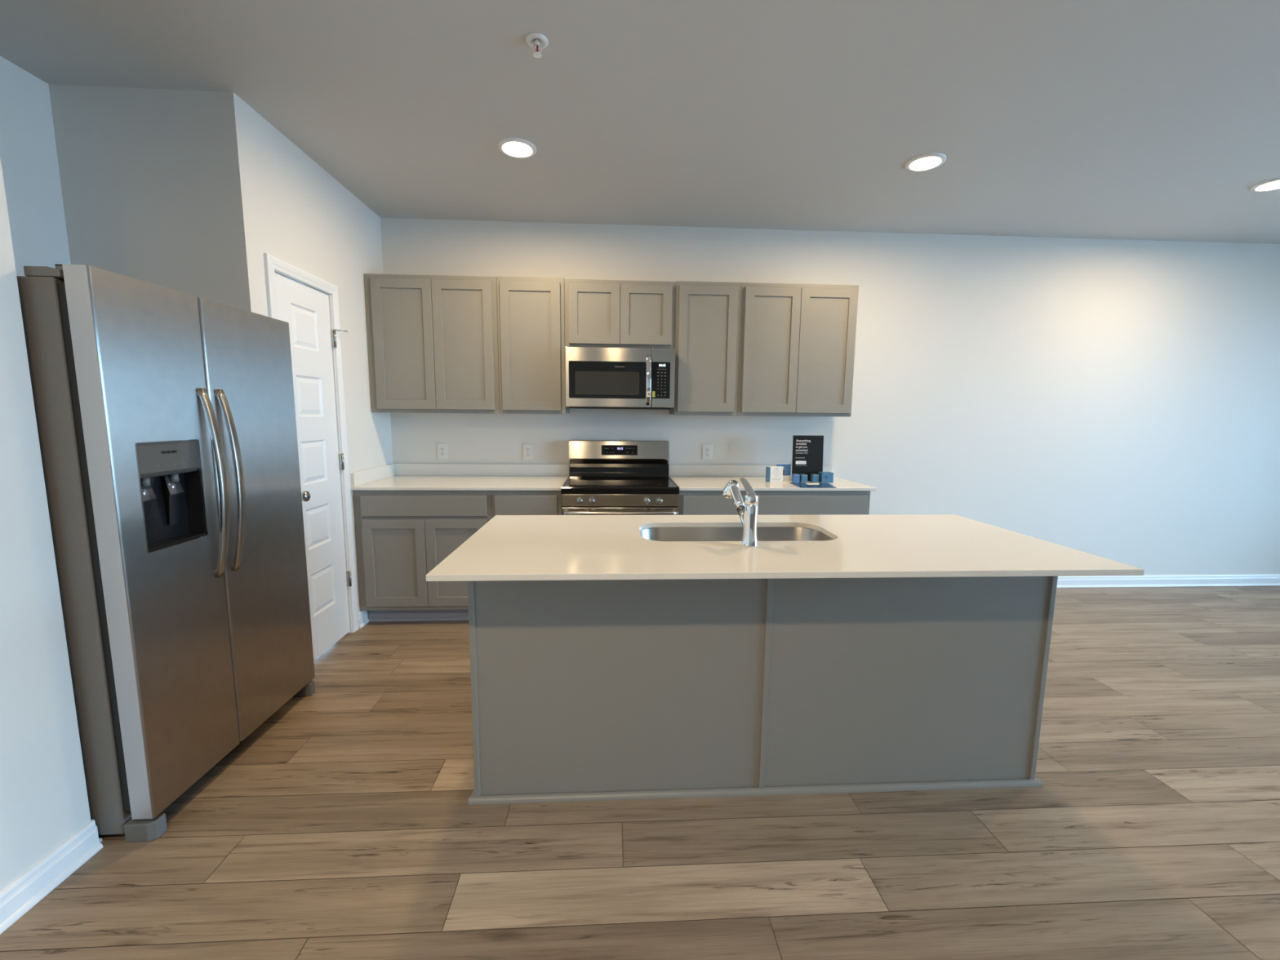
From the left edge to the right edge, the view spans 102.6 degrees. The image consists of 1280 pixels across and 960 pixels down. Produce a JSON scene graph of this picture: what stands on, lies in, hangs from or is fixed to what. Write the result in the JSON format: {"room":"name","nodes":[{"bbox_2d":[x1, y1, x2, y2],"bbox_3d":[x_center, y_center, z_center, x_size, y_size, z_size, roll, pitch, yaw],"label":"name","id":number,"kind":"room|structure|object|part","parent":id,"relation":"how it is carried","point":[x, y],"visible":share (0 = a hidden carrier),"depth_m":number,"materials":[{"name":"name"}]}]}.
{"room":"kitchen","nodes":[
{"label":"kitchen","id":0,"kind":"room"},
{"bbox_2d":[0,55,71,275],"bbox_3d":[-2.421,0.033,-0.421,0.110,2.743,8.600,0,7,-3],"label":"wall","id":1,"kind":"structure","parent":0,"point":[28,146],"depth_m":2.10,"materials":[{"name":"white paint"}]},
{"bbox_2d":[48,84,225,304],"bbox_3d":[-2.254,-0.320,2.404,0.750,2.743,0.100,0,7,-3],"label":"wall","id":2,"kind":"structure","parent":0,"point":[135,165],"depth_m":2.23,"materials":[{"name":"white paint"}]},
{"bbox_2d":[0,90,392,891],"bbox_3d":[-1.989,0.040,-0.447,0.750,2.743,8.500,0,7,-3],"label":"wall","id":3,"kind":"structure","parent":0,"point":[44,798],"depth_m":1.54,"materials":[{"name":"white paint"}]},
{"bbox_2d":[0,819,102,934],"bbox_3d":[-1.561,1.501,-1.413,0.046,0.092,6.174,0,7,-3],"label":"baseboard","id":4,"kind":"structure","parent":3,"relation":"attached to","point":[29,888],"depth_m":1.47,"materials":[{"name":"white paint"}]},
{"bbox_2d":[263,253,359,660],"bbox_3d":[-1.813,-0.055,2.846,0.180,2.115,0.630,0,7,-3],"label":"door","id":5,"kind":"structure","parent":3,"relation":"in","point":[309,303],"depth_m":2.90,"materials":[{"name":"white paint"}]},
{"bbox_3d":[-1.756,0.085,2.662,0.071,0.062,0.062,0,7,-3],"label":"knob","id":6,"kind":"part","parent":5,"relation":"part of","materials":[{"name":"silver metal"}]},
{"bbox_3d":[-1.805,-0.089,2.840,0.008,1.679,0.231,0,7,-3],"label":"panel","id":7,"kind":"part","parent":5,"relation":"part of","materials":[{"name":"white paint"}]},
{"bbox_2d":[358,610,368,628],"bbox_3d":[-1.809,0.902,3.347,0.026,0.092,0.118,0,7,-3],"label":"baseboard","id":8,"kind":"structure","parent":3,"relation":"attached to","point":[363,620],"depth_m":3.34,"materials":[{"name":"white paint"}]},
{"bbox_2d":[0,585,1279,959],"bbox_3d":[2.737,1.413,-0.017,10.460,0.002,8.500,0,7,-3],"label":"floor","id":9,"kind":"structure","parent":0,"point":[343,826],"depth_m":1.65,"materials":[{"name":"wood"}]},
{"bbox_2d":[16,264,315,842],"bbox_3d":[-1.958,0.222,1.966,0.896,1.780,0.909,0,7,-3],"label":"refrigerator","id":10,"kind":"object","parent":9,"relation":"on","point":[166,420],"visible":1,"depth_m":1.68,"materials":[{"name":"silver metal"}]},
{"bbox_3d":[-1.594,0.218,1.726,0.067,1.699,0.386,0,7,-3],"label":"door","id":11,"kind":"part","parent":10,"relation":"part of","materials":[{"name":"metal"}]},
{"bbox_3d":[-1.589,-0.067,1.700,0.058,0.118,0.238,0,7,-3],"label":"dispenser panel","id":12,"kind":"part","parent":10,"relation":"part of","materials":[{"name":"grey"}]},
{"bbox_3d":[-1.561,0.044,1.716,0.008,0.350,0.246,0,7,-3],"label":"dispenser frame","id":13,"kind":"part","parent":10,"relation":"part of","materials":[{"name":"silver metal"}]},
{"bbox_3d":[-1.536,0.018,1.859,0.066,0.693,0.035,0,7,-3],"label":"handle","id":14,"kind":"part","parent":10,"relation":"part of","materials":[{"name":"silver metal"}]},
{"bbox_3d":[-1.541,0.007,1.942,0.066,0.693,0.035,0,7,-3],"label":"handle","id":15,"kind":"part","parent":10,"relation":"part of","materials":[{"name":"silver metal"}]},
{"bbox_3d":[-1.618,0.162,2.177,0.067,1.699,0.509,0,7,-3],"label":"door","id":16,"kind":"part","parent":10,"relation":"part of","materials":[{"name":"metal"}]},
{"bbox_2d":[352,490,492,621],"bbox_3d":[-1.404,0.469,3.608,0.860,0.893,0.635,0,7,-3],"label":"base cabinet","id":17,"kind":"object","parent":9,"relation":"on","point":[402,536],"visible":0.7,"depth_m":3.29,"materials":[{"name":"grey paint"}]},
{"bbox_3d":[-1.572,0.535,3.297,0.390,0.576,0.020,0,7,-3],"label":"door","id":18,"kind":"part","parent":17,"relation":"part of","materials":[{"name":"grey paint"}]},
{"bbox_3d":[-1.372,0.163,3.261,0.782,0.133,0.020,0,7,-3],"label":"drawer","id":19,"kind":"part","parent":17,"relation":"part of","materials":[{"name":"grey paint"}]},
{"bbox_3d":[-1.180,0.536,3.318,0.390,0.576,0.020,0,7,-3],"label":"door","id":20,"kind":"part","parent":17,"relation":"part of","materials":[{"name":"grey paint"}]},
{"bbox_2d":[351,463,569,490],"bbox_3d":[-1.175,-0.028,3.555,1.310,0.109,0.639,0,7,-3],"label":"countertop","id":21,"kind":"structure","parent":17,"relation":"on","point":[392,477],"depth_m":3.66,"materials":[{"name":"white stone"}]},
{"bbox_2d":[491,490,562,517],"bbox_3d":[-0.750,0.470,3.643,0.447,0.893,0.635,0,7,-3],"label":"base cabinet","id":22,"kind":"object","parent":9,"relation":"on","point":[503,502],"visible":0.22,"depth_m":3.29,"materials":[{"name":"grey paint"}]},
{"bbox_3d":[-0.732,0.165,3.296,0.396,0.133,0.020,0,7,-3],"label":"drawer","id":23,"kind":"part","parent":22,"relation":"part of","materials":[{"name":"grey paint"}]},
{"bbox_2d":[560,440,679,515],"bbox_3d":[-0.142,0.334,3.602,0.755,1.186,0.725,0,7,-3],"label":"range","id":24,"kind":"object","parent":9,"relation":"on","point":[606,477],"visible":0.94,"depth_m":3.61,"materials":[{"name":"silver metal"}]},
{"bbox_3d":[-0.383,0.134,3.256,0.045,0.045,0.036,0,7,-3],"label":"knob","id":25,"kind":"part","parent":24,"relation":"part of","materials":[{"name":"silver metal"}]},
{"bbox_3d":[-0.306,0.134,3.260,0.045,0.045,0.036,0,7,-3],"label":"knob","id":26,"kind":"part","parent":24,"relation":"part of","materials":[{"name":"silver metal"}]},
{"bbox_3d":[-0.153,-0.223,3.827,0.272,0.076,0.016,0,7,-3],"label":"display frame","id":27,"kind":"part","parent":24,"relation":"part of","materials":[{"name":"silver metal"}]},
{"bbox_3d":[-0.129,0.441,3.341,0.753,0.538,0.032,0,7,-3],"label":"oven door","id":28,"kind":"part","parent":24,"relation":"part of","materials":[{"name":"silver metal"}]},
{"bbox_3d":[-0.123,0.212,3.259,0.739,0.032,0.073,0,7,-3],"label":"handle","id":29,"kind":"part","parent":24,"relation":"part of","materials":[{"name":"silver metal"}]},
{"bbox_2d":[560,476,679,493],"bbox_3d":[-0.140,0.032,3.564,0.755,0.046,0.579,0,7,-3],"label":"cooktop","id":30,"kind":"object","parent":24,"relation":"in","point":[572,485],"depth_m":3.36,"materials":[{"name":"black glass"}]},
{"bbox_3d":[-0.126,0.128,3.308,0.753,0.080,0.042,0,7,-3],"label":"control panel","id":31,"kind":"part","parent":24,"relation":"part of","materials":[{"name":"silver metal"}]},
{"bbox_3d":[0.045,0.135,3.279,0.045,0.045,0.036,0,7,-3],"label":"knob","id":32,"kind":"part","parent":24,"relation":"part of","materials":[{"name":"silver metal"}]},
{"bbox_3d":[0.126,0.135,3.284,0.045,0.045,0.036,0,7,-3],"label":"knob","id":33,"kind":"part","parent":24,"relation":"part of","materials":[{"name":"silver metal"}]},
{"bbox_3d":[0.231,0.008,3.611,0.010,0.009,0.590,0,7,-3],"label":"trim","id":34,"kind":"part","parent":24,"relation":"part of","materials":[{"name":"grey metal"}]},
{"bbox_2d":[677,490,746,515],"bbox_3d":[0.457,0.473,3.709,0.449,0.893,0.635,0,7,-3],"label":"base cabinet","id":35,"kind":"object","parent":9,"relation":"on","point":[691,502],"visible":0.15,"depth_m":3.35,"materials":[{"name":"grey paint"}]},
{"bbox_2d":[467,576,1057,804],"bbox_3d":[0.442,0.671,2.131,2.130,0.893,0.632,0,7,-3],"label":"kitchen island","id":36,"kind":"object","parent":9,"relation":"on","point":[598,690],"visible":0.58,"depth_m":1.84,"materials":[{"name":"grey paint"}]},
{"bbox_3d":[-0.577,0.697,1.781,0.019,0.875,0.011,0,7,-3],"label":"corner trim","id":37,"kind":"part","parent":36,"relation":"part of","materials":[{"name":"grey paint"}]},
{"bbox_3d":[-0.064,0.706,1.814,1.010,0.893,0.004,0,7,-3],"label":"panel","id":38,"kind":"part","parent":36,"relation":"part of","materials":[{"name":"grey paint"}]},
{"bbox_3d":[0.454,1.143,1.881,2.130,0.019,0.019,0,7,-3],"label":"shoe moulding","id":39,"kind":"part","parent":36,"relation":"part of","materials":[{"name":"grey paint"}]},
{"bbox_2d":[426,514,1144,581],"bbox_3d":[0.453,0.230,1.977,2.191,0.020,0.893,0,7,-3],"label":"island countertop","id":40,"kind":"structure","parent":36,"relation":"on","point":[507,547],"depth_m":1.75,"materials":[{"name":"white stone"}]},
{"bbox_2d":[640,527,834,541],"bbox_3d":[0.383,0.324,2.088,0.829,0.195,0.393,0,7,-3],"label":"sink","id":41,"kind":"object","parent":40,"relation":"in","point":[658,534],"visible":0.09,"depth_m":2.24,"materials":[{"name":"silver metal"}]},
{"bbox_2d":[721,477,758,546],"bbox_3d":[0.376,0.109,1.929,0.060,0.230,0.244,-1,7,-15],"label":"faucet","id":42,"kind":"object","parent":40,"relation":"on","point":[748,512],"visible":1,"depth_m":1.83,"materials":[{"name":"silver metal"}]},
{"bbox_3d":[0.387,0.144,1.889,0.033,0.087,0.094,-1,7,-12],"label":"spout","id":43,"kind":"part","parent":42,"relation":"part of","materials":[{"name":"silver metal"}]},
{"bbox_3d":[0.395,0.024,1.887,0.032,0.051,0.120,0,7,-3],"label":"lever","id":44,"kind":"part","parent":42,"relation":"part of","materials":[{"name":"silver metal"}]},
{"bbox_3d":[0.972,0.709,1.871,1.024,0.893,0.004,0,7,-3],"label":"panel","id":45,"kind":"part","parent":36,"relation":"part of","materials":[{"name":"grey paint"}]},
{"bbox_3d":[1.493,0.701,1.894,0.019,0.875,0.011,0,7,-3],"label":"corner trim","id":46,"kind":"part","parent":36,"relation":"part of","materials":[{"name":"grey paint"}]},
{"bbox_2d":[746,490,870,515],"bbox_3d":[1.100,0.475,3.744,0.836,0.893,0.635,0,7,-3],"label":"base cabinet","id":47,"kind":"object","parent":9,"relation":"on","point":[770,502],"visible":0.12,"depth_m":3.39,"materials":[{"name":"grey paint"}]},
{"bbox_2d":[668,464,876,490],"bbox_3d":[0.893,-0.023,3.668,1.314,0.109,0.639,0,7,-3],"label":"countertop","id":48,"kind":"structure","parent":47,"relation":"on","point":[686,477],"depth_m":3.84,"materials":[{"name":"white stone"}]},
{"bbox_2d":[765,466,782,482],"bbox_3d":[0.960,-0.042,3.663,0.110,0.108,0.053,0,7,-3],"label":"box","id":49,"kind":"object","parent":48,"relation":"on","point":[773,473],"visible":1,"depth_m":3.64,"materials":[{"name":"white cardboard"}]},
{"bbox_2d":[776,463,791,480],"bbox_3d":[1.044,-0.058,3.731,0.106,0.124,0.010,0,7,-3],"label":"box","id":50,"kind":"object","parent":48,"relation":"on","point":[786,467],"visible":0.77,"depth_m":3.73,"materials":[{"name":"blue"}]},
{"bbox_2d":[791,473,799,482],"bbox_3d":[1.111,-0.014,3.657,0.040,0.057,0.045,0,7,-3],"label":"box","id":51,"kind":"object","parent":48,"relation":"on","point":[795,477],"visible":1,"depth_m":3.64,"materials":[{"name":"blue cardboard"}]},
{"bbox_2d":[799,474,807,482],"bbox_3d":[1.167,-0.013,3.660,0.044,0.055,0.045,0,7,-3],"label":"box","id":52,"kind":"object","parent":48,"relation":"on","point":[802,477],"visible":0.98,"depth_m":3.64,"materials":[{"name":"blue cardboard"}]},
{"bbox_2d":[791,435,823,480],"bbox_3d":[1.212,-0.161,3.744,0.226,0.329,0.091,0,7,-3],"label":"sign","id":53,"kind":"object","parent":48,"relation":"on","point":[807,450],"visible":1,"depth_m":3.70,"materials":[{"name":"black"}]},
{"bbox_2d":[789,482,836,488],"bbox_3d":[1.185,0.034,3.494,0.277,0.004,0.248,0,7,-3],"label":"booklet","id":54,"kind":"object","parent":48,"relation":"on","point":[802,485],"visible":1,"depth_m":3.47,"materials":[{"name":"blue paper"}]},
{"bbox_2d":[810,474,819,482],"bbox_3d":[1.250,-0.013,3.665,0.046,0.056,0.045,0,7,-3],"label":"box","id":55,"kind":"object","parent":48,"relation":"on","point":[814,477],"visible":1,"depth_m":3.64,"materials":[{"name":"blue cardboard"}]},
{"bbox_2d":[817,471,834,482],"bbox_3d":[1.333,-0.020,3.667,0.093,0.071,0.071,0,7,-3],"label":"box","id":56,"kind":"object","parent":48,"relation":"on","point":[824,477],"visible":0.98,"depth_m":3.63,"materials":[{"name":"blue cardboard"}]},
{"bbox_2d":[0,0,1279,244],"bbox_3d":[2.812,-1.360,-0.362,10.560,0.100,8.700,0,7,-3],"label":"ceiling","id":57,"kind":"structure","parent":0,"point":[1157,120],"depth_m":2.22,"materials":[{"name":"grey paint"}]},
{"bbox_2d":[497,137,536,158],"bbox_3d":[-0.635,-1.713,2.651,0.196,0.010,0.196,0,7,-3],"label":"recessed light","id":58,"kind":"object","parent":57,"relation":"in","point":[517,148],"visible":1,"depth_m":2.64,"materials":[{"name":"white paint"}]},
{"bbox_2d":[525,32,548,57],"bbox_3d":[-0.379,-1.595,1.893,0.080,0.051,0.080,0,7,-3],"label":"sprinkler","id":59,"kind":"object","parent":57,"relation":"attached to","point":[535,44],"visible":1,"depth_m":1.89,"materials":[{"name":"white paint"}]},
{"bbox_3d":[-0.379,-1.596,1.893,0.030,0.048,0.020,4,8,28],"label":"frame arm","id":60,"kind":"part","parent":59,"relation":"part of","materials":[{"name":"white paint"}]},
{"bbox_2d":[905,152,946,171],"bbox_3d":[1.536,-1.707,2.760,0.196,0.010,0.196,0,7,-3],"label":"recessed light","id":61,"kind":"object","parent":57,"relation":"in","point":[926,162],"visible":1,"depth_m":2.75,"materials":[{"name":"white paint"}]},
{"bbox_2d":[1249,177,1279,191],"bbox_3d":[3.687,-1.714,2.972,0.196,0.010,0.196,0,7,-3],"label":"recessed light","id":62,"kind":"object","parent":57,"relation":"in","point":[1274,184],"visible":1,"depth_m":2.99,"materials":[{"name":"white paint"}]},
{"bbox_2d":[380,217,1279,575],"bbox_3d":[2.942,-0.485,4.095,9.810,2.743,0.100,0,7,-3],"label":"wall","id":63,"kind":"structure","parent":0,"point":[1117,400],"depth_m":3.99,"materials":[{"name":"white paint"}]},
{"bbox_2d":[363,273,499,413],"bbox_3d":[-1.400,-0.924,3.589,0.860,0.905,0.325,0,7,-3],"label":"upper cabinet","id":64,"kind":"object","parent":63,"relation":"attached to","point":[433,340],"visible":0.96,"depth_m":3.43,"materials":[{"name":"grey paint"}]},
{"bbox_3d":[-1.578,-0.904,3.428,0.388,0.851,0.020,0,7,-3],"label":"door","id":65,"kind":"part","parent":64,"relation":"part of","materials":[{"name":"grey paint"}]},
{"bbox_3d":[-1.187,-0.903,3.450,0.390,0.851,0.020,0,7,-3],"label":"door","id":66,"kind":"part","parent":64,"relation":"part of","materials":[{"name":"grey paint"}]},
{"bbox_2d":[437,443,448,459],"bbox_3d":[-1.477,-0.215,3.834,0.075,0.120,0.008,0,7,-3],"label":"wall outlet","id":67,"kind":"object","parent":63,"relation":"attached to","point":[442,453],"visible":1,"depth_m":3.83,"materials":[{"name":"white plastic"}]},
{"bbox_2d":[395,463,569,475],"bbox_3d":[-1.182,-0.076,3.861,1.290,0.089,0.020,0,7,-3],"label":"backsplash","id":68,"kind":"structure","parent":63,"relation":"attached to","point":[401,469],"depth_m":3.85,"materials":[{"name":"white stone"}]},
{"bbox_2d":[523,444,533,459],"bbox_3d":[-0.845,-0.212,3.869,0.075,0.120,0.008,0,7,-3],"label":"wall outlet","id":69,"kind":"object","parent":63,"relation":"attached to","point":[527,448],"visible":1,"depth_m":3.87,"materials":[{"name":"white plastic"}]},
{"bbox_2d":[496,275,568,413],"bbox_3d":[-0.745,-0.924,3.625,0.449,0.908,0.325,0,7,-3],"label":"upper cabinet","id":70,"kind":"object","parent":63,"relation":"attached to","point":[531,310],"visible":0.97,"depth_m":3.47,"materials":[{"name":"grey paint"}]},
{"bbox_2d":[564,279,675,348],"bbox_3d":[-0.141,-1.141,3.630,0.753,0.456,0.325,0,7,-3],"label":"upper cabinet","id":71,"kind":"object","parent":63,"relation":"attached to","point":[611,313],"visible":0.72,"depth_m":3.48,"materials":[{"name":"grey paint"}]},
{"bbox_3d":[-0.309,-1.125,3.469,0.346,0.399,0.020,0,7,-3],"label":"door","id":72,"kind":"part","parent":71,"relation":"part of","materials":[{"name":"grey paint"}]},
{"bbox_2d":[564,346,675,409],"bbox_3d":[-0.142,-0.704,3.615,0.735,0.404,0.464,0,7,-3],"label":"microwave","id":73,"kind":"object","parent":71,"relation":"attached to","point":[596,377],"visible":1,"depth_m":3.44,"materials":[{"name":"silver metal"}]},
{"bbox_3d":[-0.198,-0.671,3.438,0.554,0.244,0.005,0,7,-3],"label":"door glass","id":74,"kind":"part","parent":73,"relation":"part of","materials":[{"name":"black glass"}]},
{"bbox_3d":[0.057,-0.667,3.424,0.033,0.329,0.056,0,7,-3],"label":"handle","id":75,"kind":"part","parent":73,"relation":"part of","materials":[{"name":"silver metal"}]},
{"bbox_3d":[0.142,-0.672,3.457,0.122,0.242,0.005,0,7,-3],"label":"keypad glass","id":76,"kind":"part","parent":73,"relation":"part of","materials":[{"name":"black glass"}]},
{"bbox_3d":[0.157,-0.688,3.469,0.154,0.394,0.030,0,7,-3],"label":"control panel","id":77,"kind":"part","parent":73,"relation":"part of","materials":[{"name":"silver metal"}]},
{"bbox_3d":[0.042,-1.125,3.488,0.352,0.399,0.020,0,7,-3],"label":"door","id":78,"kind":"part","parent":71,"relation":"part of","materials":[{"name":"grey paint"}]},
{"bbox_2d":[669,280,741,415],"bbox_3d":[0.458,-0.920,3.690,0.447,0.905,0.325,0,7,-3],"label":"upper cabinet","id":79,"kind":"object","parent":63,"relation":"attached to","point":[708,313],"visible":0.98,"depth_m":3.54,"materials":[{"name":"grey paint"}]},
{"bbox_2d":[702,444,711,459],"bbox_3d":[0.517,-0.216,3.942,0.075,0.120,0.008,0,7,-3],"label":"wall outlet","id":80,"kind":"object","parent":63,"relation":"attached to","point":[707,448],"visible":1,"depth_m":3.94,"materials":[{"name":"white plastic"}]},
{"bbox_2d":[668,464,832,476],"bbox_3d":[0.862,-0.072,3.973,1.286,0.089,0.020,0,7,-3],"label":"backsplash","id":81,"kind":"structure","parent":63,"relation":"attached to","point":[674,470],"depth_m":3.95,"materials":[{"name":"white stone"}]},
{"bbox_2d":[737,282,858,417],"bbox_3d":[1.094,-0.919,3.725,0.823,0.905,0.325,0,7,-3],"label":"upper cabinet","id":82,"kind":"object","parent":63,"relation":"attached to","point":[797,347],"visible":0.95,"depth_m":3.57,"materials":[{"name":"grey paint"}]},
{"bbox_3d":[0.911,-0.898,3.564,0.386,0.851,0.020,0,7,-3],"label":"door","id":83,"kind":"part","parent":82,"relation":"part of","materials":[{"name":"grey paint"}]},
{"bbox_3d":[1.305,-0.897,3.586,0.398,0.851,0.020,0,7,-3],"label":"door","id":84,"kind":"part","parent":82,"relation":"part of","materials":[{"name":"grey paint"}]},
{"bbox_2d":[1057,573,1279,587],"bbox_3d":[4.617,0.842,4.290,6.238,0.092,0.026,0,7,-3],"label":"baseboard","id":85,"kind":"structure","parent":63,"relation":"attached to","point":[1254,580],"depth_m":4.28,"materials":[{"name":"white paint"}]}
]}

